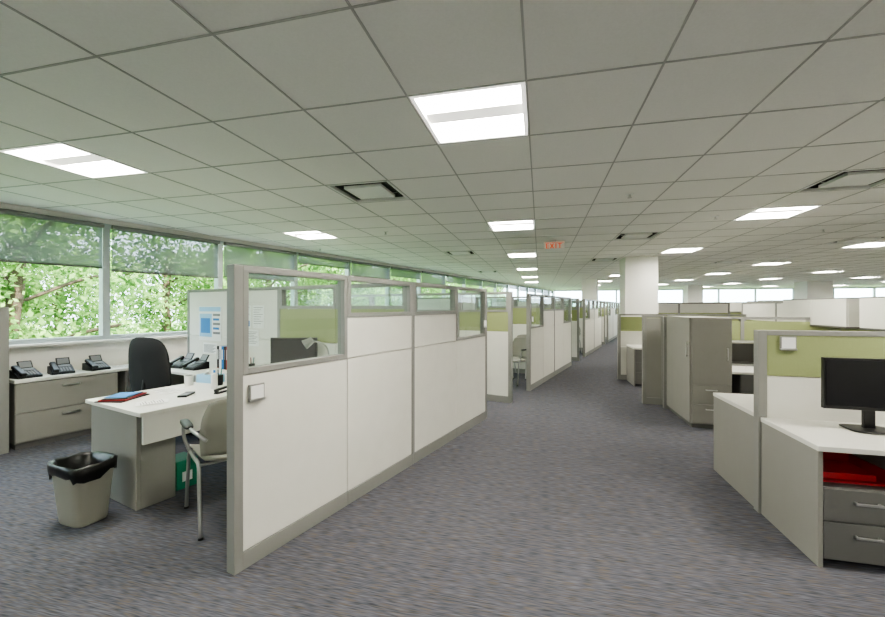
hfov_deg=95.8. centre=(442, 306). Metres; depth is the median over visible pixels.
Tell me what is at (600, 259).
ceiling vent
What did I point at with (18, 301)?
tree
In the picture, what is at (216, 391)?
stapler
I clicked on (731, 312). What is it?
wall
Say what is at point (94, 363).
desk phone
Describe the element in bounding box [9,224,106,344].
window
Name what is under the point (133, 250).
roller shade
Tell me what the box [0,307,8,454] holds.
wall
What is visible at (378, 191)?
ceiling vent
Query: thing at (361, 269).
roller shade
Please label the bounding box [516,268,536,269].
recessed light
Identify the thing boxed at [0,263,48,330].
tree
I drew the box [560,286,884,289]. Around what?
wall
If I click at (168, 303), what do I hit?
tree
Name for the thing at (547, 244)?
exit sign
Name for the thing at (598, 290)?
window
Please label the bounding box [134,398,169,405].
paper stack
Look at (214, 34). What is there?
grid
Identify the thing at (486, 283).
roller shade
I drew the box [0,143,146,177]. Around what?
recessed light
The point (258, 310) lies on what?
note
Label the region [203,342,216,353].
note
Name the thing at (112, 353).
wall
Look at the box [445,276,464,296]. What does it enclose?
window
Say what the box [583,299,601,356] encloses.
wall
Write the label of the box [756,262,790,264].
recessed light
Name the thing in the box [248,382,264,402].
name plate
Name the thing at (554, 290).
window
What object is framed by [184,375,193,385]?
coffee mug
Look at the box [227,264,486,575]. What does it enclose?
wall
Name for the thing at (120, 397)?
folder
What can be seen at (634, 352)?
desk
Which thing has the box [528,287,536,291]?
roller shade
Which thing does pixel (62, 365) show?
desk phone
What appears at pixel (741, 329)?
wall
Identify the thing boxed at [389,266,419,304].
window
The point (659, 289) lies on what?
window
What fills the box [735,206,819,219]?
recessed light
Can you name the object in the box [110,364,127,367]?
paper stack
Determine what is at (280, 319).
wall
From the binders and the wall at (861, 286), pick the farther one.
the wall at (861, 286)
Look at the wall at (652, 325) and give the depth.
6.17 m
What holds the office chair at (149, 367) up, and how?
on the floor
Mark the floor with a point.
(575, 496)
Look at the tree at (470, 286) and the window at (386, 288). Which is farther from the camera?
the tree at (470, 286)
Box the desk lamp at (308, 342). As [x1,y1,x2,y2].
[302,337,329,354]
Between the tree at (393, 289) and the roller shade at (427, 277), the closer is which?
the roller shade at (427, 277)
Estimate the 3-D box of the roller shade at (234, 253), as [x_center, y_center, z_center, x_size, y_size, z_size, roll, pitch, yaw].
[-3.228,-0.783,7.196,0.065,0.577,1.440,0,0,29]
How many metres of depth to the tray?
2.40 m
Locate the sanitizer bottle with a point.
(214, 376)
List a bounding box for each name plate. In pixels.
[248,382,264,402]
[780,336,796,350]
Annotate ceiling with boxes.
[0,0,884,289]
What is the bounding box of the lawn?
[35,322,181,335]
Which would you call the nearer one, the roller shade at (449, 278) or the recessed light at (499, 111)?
the recessed light at (499, 111)
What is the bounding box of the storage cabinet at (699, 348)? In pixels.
[667,316,731,427]
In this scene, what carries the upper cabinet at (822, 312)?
attached to the wall at (751, 309)
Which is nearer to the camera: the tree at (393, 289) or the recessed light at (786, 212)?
the recessed light at (786, 212)
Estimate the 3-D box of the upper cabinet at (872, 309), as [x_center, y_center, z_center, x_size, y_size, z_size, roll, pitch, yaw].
[4.840,0.072,3.963,0.340,0.375,1.300,0,0,14]
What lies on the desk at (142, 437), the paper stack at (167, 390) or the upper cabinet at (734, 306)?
the paper stack at (167, 390)
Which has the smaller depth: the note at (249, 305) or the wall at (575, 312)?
the note at (249, 305)
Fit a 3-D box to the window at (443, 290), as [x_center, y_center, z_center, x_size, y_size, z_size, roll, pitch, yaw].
[-0.332,-0.330,12.588,0.110,1.500,1.530,0,0,29]
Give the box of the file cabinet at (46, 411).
[9,372,117,449]
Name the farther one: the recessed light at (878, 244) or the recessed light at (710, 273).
the recessed light at (710, 273)
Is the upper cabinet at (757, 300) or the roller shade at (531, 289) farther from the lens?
the roller shade at (531, 289)
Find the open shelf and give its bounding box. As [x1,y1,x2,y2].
[732,340,753,365]
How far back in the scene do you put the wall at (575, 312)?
11.18 m
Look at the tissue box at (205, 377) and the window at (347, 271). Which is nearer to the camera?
the tissue box at (205, 377)
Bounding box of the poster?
[199,306,220,340]
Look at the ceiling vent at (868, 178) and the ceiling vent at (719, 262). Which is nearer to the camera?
the ceiling vent at (868, 178)
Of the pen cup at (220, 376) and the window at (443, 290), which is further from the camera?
the window at (443, 290)
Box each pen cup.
[216,367,222,385]
[249,357,254,365]
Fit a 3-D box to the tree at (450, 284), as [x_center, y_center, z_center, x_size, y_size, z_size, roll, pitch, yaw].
[-1.031,-0.256,23.670,4.522,6.708,5.025,0,0,32]
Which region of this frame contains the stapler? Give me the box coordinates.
[214,386,226,393]
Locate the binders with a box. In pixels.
[217,345,226,369]
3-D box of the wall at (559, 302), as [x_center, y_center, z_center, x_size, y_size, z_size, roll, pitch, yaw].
[4.903,0.630,16.948,3.730,1.740,0.070,0,0,29]
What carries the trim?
attached to the wall at (112, 353)
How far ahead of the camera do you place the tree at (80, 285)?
11.38 m
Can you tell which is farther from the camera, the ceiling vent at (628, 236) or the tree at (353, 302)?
the tree at (353, 302)
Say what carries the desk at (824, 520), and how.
on the floor
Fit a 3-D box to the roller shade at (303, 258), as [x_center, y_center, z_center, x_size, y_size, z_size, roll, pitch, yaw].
[-2.485,-0.969,8.533,0.066,0.207,1.440,0,0,29]
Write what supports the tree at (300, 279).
on the lawn
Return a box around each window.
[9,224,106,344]
[107,224,220,338]
[221,241,295,305]
[296,252,349,305]
[350,260,388,304]
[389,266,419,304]
[420,272,444,297]
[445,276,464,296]
[554,290,581,295]
[598,290,616,301]
[659,289,682,301]
[703,289,718,301]
[719,289,755,301]
[756,288,793,300]
[834,287,874,297]
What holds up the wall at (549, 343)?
on the floor
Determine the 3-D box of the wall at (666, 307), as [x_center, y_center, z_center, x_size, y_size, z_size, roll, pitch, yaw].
[6.398,0.689,10.839,2.410,1.622,0.070,0,0,14]
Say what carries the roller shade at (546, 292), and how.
attached to the wall at (112, 353)
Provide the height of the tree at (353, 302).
6.698 m
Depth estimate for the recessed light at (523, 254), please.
9.05 m
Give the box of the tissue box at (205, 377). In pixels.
[196,370,224,383]
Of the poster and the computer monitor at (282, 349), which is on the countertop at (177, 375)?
the computer monitor at (282, 349)
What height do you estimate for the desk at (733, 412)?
0.710 m
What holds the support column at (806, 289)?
on the floor
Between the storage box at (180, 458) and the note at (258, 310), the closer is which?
the storage box at (180, 458)
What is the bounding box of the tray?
[823,452,884,486]
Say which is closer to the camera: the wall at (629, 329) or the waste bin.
the waste bin
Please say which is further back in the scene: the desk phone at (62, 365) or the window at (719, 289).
the window at (719, 289)
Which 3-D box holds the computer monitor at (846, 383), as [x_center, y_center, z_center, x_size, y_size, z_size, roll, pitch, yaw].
[2.762,0.564,2.586,0.550,0.470,0.200,0,0,16]
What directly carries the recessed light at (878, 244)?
in the ceiling
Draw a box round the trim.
[9,335,186,347]
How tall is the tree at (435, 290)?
6.479 m
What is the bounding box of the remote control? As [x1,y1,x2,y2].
[177,391,194,397]
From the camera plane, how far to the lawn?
60.48 m
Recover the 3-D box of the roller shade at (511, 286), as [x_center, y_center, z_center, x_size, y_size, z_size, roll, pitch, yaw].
[3.465,-0.969,19.230,0.065,0.207,1.440,0,0,29]
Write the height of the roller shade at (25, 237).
0.577 m
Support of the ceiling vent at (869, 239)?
in the ceiling
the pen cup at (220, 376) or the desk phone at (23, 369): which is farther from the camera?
the desk phone at (23, 369)
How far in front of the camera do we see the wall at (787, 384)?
2.86 m
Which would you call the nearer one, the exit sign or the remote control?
the remote control
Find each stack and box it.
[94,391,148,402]
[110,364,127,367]
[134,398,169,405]
[149,387,188,394]
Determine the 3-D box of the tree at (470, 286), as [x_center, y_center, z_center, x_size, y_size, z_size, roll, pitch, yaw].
[1.932,0.026,26.291,4.142,6.145,4.603,0,0,-38]
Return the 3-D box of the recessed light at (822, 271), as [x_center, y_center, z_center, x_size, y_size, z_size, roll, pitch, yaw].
[12.500,-1.188,12.994,0.610,0.104,0.640,0,0,14]
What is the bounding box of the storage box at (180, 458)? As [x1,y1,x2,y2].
[175,452,197,490]
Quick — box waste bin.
[47,451,117,527]
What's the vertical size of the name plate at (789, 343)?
0.100 m
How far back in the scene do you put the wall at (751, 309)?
7.24 m
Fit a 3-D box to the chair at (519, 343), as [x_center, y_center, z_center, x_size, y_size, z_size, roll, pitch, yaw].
[1.466,1.056,7.983,0.607,0.894,0.620,0,0,-43]
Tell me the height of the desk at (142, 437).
0.740 m
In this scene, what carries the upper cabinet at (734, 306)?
attached to the wall
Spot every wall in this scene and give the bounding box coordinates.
[0,202,553,391]
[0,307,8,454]
[187,283,403,381]
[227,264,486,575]
[351,292,512,402]
[418,296,550,373]
[479,298,578,360]
[491,300,591,350]
[526,294,571,390]
[548,301,605,343]
[548,302,608,314]
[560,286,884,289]
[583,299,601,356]
[606,301,616,341]
[617,314,745,379]
[642,315,664,404]
[658,302,729,316]
[663,316,840,408]
[730,311,741,316]
[742,301,874,330]
[754,330,884,512]
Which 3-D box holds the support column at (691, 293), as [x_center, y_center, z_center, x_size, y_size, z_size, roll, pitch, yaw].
[13.151,0.181,21.000,0.720,2.638,0.720,0,0,14]
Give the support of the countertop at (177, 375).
on the floor
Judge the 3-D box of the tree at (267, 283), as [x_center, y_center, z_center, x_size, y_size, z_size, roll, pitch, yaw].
[-5.899,-0.424,13.430,5.276,7.044,4.748,0,0,-17]
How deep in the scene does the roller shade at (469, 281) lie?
15.16 m
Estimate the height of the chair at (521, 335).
0.894 m
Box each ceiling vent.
[327,181,408,202]
[444,251,476,255]
[477,271,497,272]
[589,258,619,261]
[613,232,661,239]
[711,261,744,263]
[797,168,884,191]
[826,237,884,243]
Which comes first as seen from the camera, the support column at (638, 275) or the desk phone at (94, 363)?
the desk phone at (94, 363)
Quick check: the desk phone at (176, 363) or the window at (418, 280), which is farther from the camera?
the window at (418, 280)
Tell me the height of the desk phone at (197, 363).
0.170 m
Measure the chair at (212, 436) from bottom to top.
0.894 m
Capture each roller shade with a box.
[0,208,104,268]
[111,225,219,277]
[224,242,296,281]
[298,253,349,268]
[351,261,389,278]
[391,266,421,278]
[421,271,445,284]
[446,275,465,284]
[466,278,482,285]
[483,280,496,287]
[497,282,509,287]
[509,284,519,289]
[519,286,528,291]
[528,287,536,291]
[544,289,550,294]
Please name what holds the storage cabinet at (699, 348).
on the floor
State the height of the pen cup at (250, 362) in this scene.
0.170 m
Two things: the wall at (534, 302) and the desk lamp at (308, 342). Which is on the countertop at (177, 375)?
the desk lamp at (308, 342)
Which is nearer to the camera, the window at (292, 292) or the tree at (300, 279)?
the window at (292, 292)
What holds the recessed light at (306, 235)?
in the ceiling
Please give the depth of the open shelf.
5.60 m
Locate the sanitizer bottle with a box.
[211,368,218,388]
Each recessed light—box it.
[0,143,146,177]
[284,231,336,239]
[410,82,527,143]
[487,220,534,230]
[507,253,535,257]
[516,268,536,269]
[661,248,702,252]
[705,273,728,274]
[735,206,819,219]
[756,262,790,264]
[814,271,840,272]
[842,242,884,247]
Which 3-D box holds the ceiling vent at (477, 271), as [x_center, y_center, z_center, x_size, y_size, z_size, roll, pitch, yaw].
[1.470,-1.177,12.965,0.610,0.086,0.640,0,0,14]
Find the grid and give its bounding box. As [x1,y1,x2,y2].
[0,0,884,288]
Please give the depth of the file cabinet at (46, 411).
4.43 m
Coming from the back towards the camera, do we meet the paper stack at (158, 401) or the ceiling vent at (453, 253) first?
the ceiling vent at (453, 253)
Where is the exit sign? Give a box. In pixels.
[544,241,564,248]
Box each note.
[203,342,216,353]
[249,305,250,327]
[249,330,258,345]
[253,305,263,328]
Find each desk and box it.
[85,379,226,510]
[627,344,641,385]
[713,392,753,505]
[732,366,753,393]
[761,417,884,566]
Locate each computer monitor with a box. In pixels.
[270,337,317,362]
[821,357,884,434]
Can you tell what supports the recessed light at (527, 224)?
in the ceiling
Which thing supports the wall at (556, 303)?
on the floor
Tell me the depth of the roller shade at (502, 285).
17.87 m
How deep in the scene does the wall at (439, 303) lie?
9.23 m
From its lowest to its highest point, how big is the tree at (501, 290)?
6.586 m
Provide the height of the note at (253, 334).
0.200 m
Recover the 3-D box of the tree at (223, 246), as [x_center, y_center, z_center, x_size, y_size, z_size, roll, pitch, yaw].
[-8.510,-0.349,15.750,5.164,6.894,4.647,0,0,28]
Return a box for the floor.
[0,337,884,616]
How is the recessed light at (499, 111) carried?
in the ceiling
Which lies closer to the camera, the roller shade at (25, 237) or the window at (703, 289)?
the roller shade at (25, 237)
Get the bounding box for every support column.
[582,278,597,307]
[619,256,657,316]
[683,285,702,301]
[794,281,832,298]
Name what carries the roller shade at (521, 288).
attached to the wall at (112, 353)
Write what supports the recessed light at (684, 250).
in the ceiling
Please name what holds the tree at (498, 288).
on the lawn
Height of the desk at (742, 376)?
0.710 m
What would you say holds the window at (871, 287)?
in the wall at (861, 286)
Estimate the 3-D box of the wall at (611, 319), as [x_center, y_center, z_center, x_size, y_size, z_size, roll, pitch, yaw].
[7.857,0.630,18.515,0.071,1.740,3.630,0,0,29]
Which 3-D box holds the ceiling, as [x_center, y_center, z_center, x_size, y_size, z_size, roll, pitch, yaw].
[8.990,-1.140,9.376,33.529,0.001,33.538,0,0,0]
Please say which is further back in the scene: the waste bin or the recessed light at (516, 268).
the recessed light at (516, 268)
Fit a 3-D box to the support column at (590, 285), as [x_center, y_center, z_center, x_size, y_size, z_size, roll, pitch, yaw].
[5.974,0.181,16.200,0.570,2.638,0.570,0,0,29]
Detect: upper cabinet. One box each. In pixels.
[730,302,741,310]
[757,300,784,303]
[783,297,860,328]
[859,296,884,330]
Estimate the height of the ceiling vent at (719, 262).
0.086 m
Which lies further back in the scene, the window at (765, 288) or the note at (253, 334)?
the window at (765, 288)
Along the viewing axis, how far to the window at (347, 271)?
7.91 m
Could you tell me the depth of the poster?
5.35 m
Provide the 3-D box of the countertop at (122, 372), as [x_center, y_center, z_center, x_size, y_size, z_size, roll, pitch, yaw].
[-4.225,1.133,4.982,0.420,0.735,1.660,0,0,29]
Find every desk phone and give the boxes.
[9,360,42,379]
[47,357,74,374]
[82,354,110,370]
[170,353,194,368]
[181,354,209,370]
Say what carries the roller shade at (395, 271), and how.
attached to the window at (418, 280)
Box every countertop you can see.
[9,360,171,392]
[171,364,226,385]
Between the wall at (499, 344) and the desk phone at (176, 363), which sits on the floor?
the wall at (499, 344)
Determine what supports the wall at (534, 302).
on the floor
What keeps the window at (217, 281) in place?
in the wall at (112, 353)
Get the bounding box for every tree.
[0,230,171,339]
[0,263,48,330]
[0,264,133,338]
[54,244,255,334]
[155,246,287,330]
[178,247,342,328]
[278,279,331,305]
[280,264,398,305]
[332,269,438,305]
[378,276,448,304]
[394,283,467,302]
[446,284,500,305]
[447,284,504,305]
[488,287,514,304]
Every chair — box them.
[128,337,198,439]
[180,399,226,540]
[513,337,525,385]
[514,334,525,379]

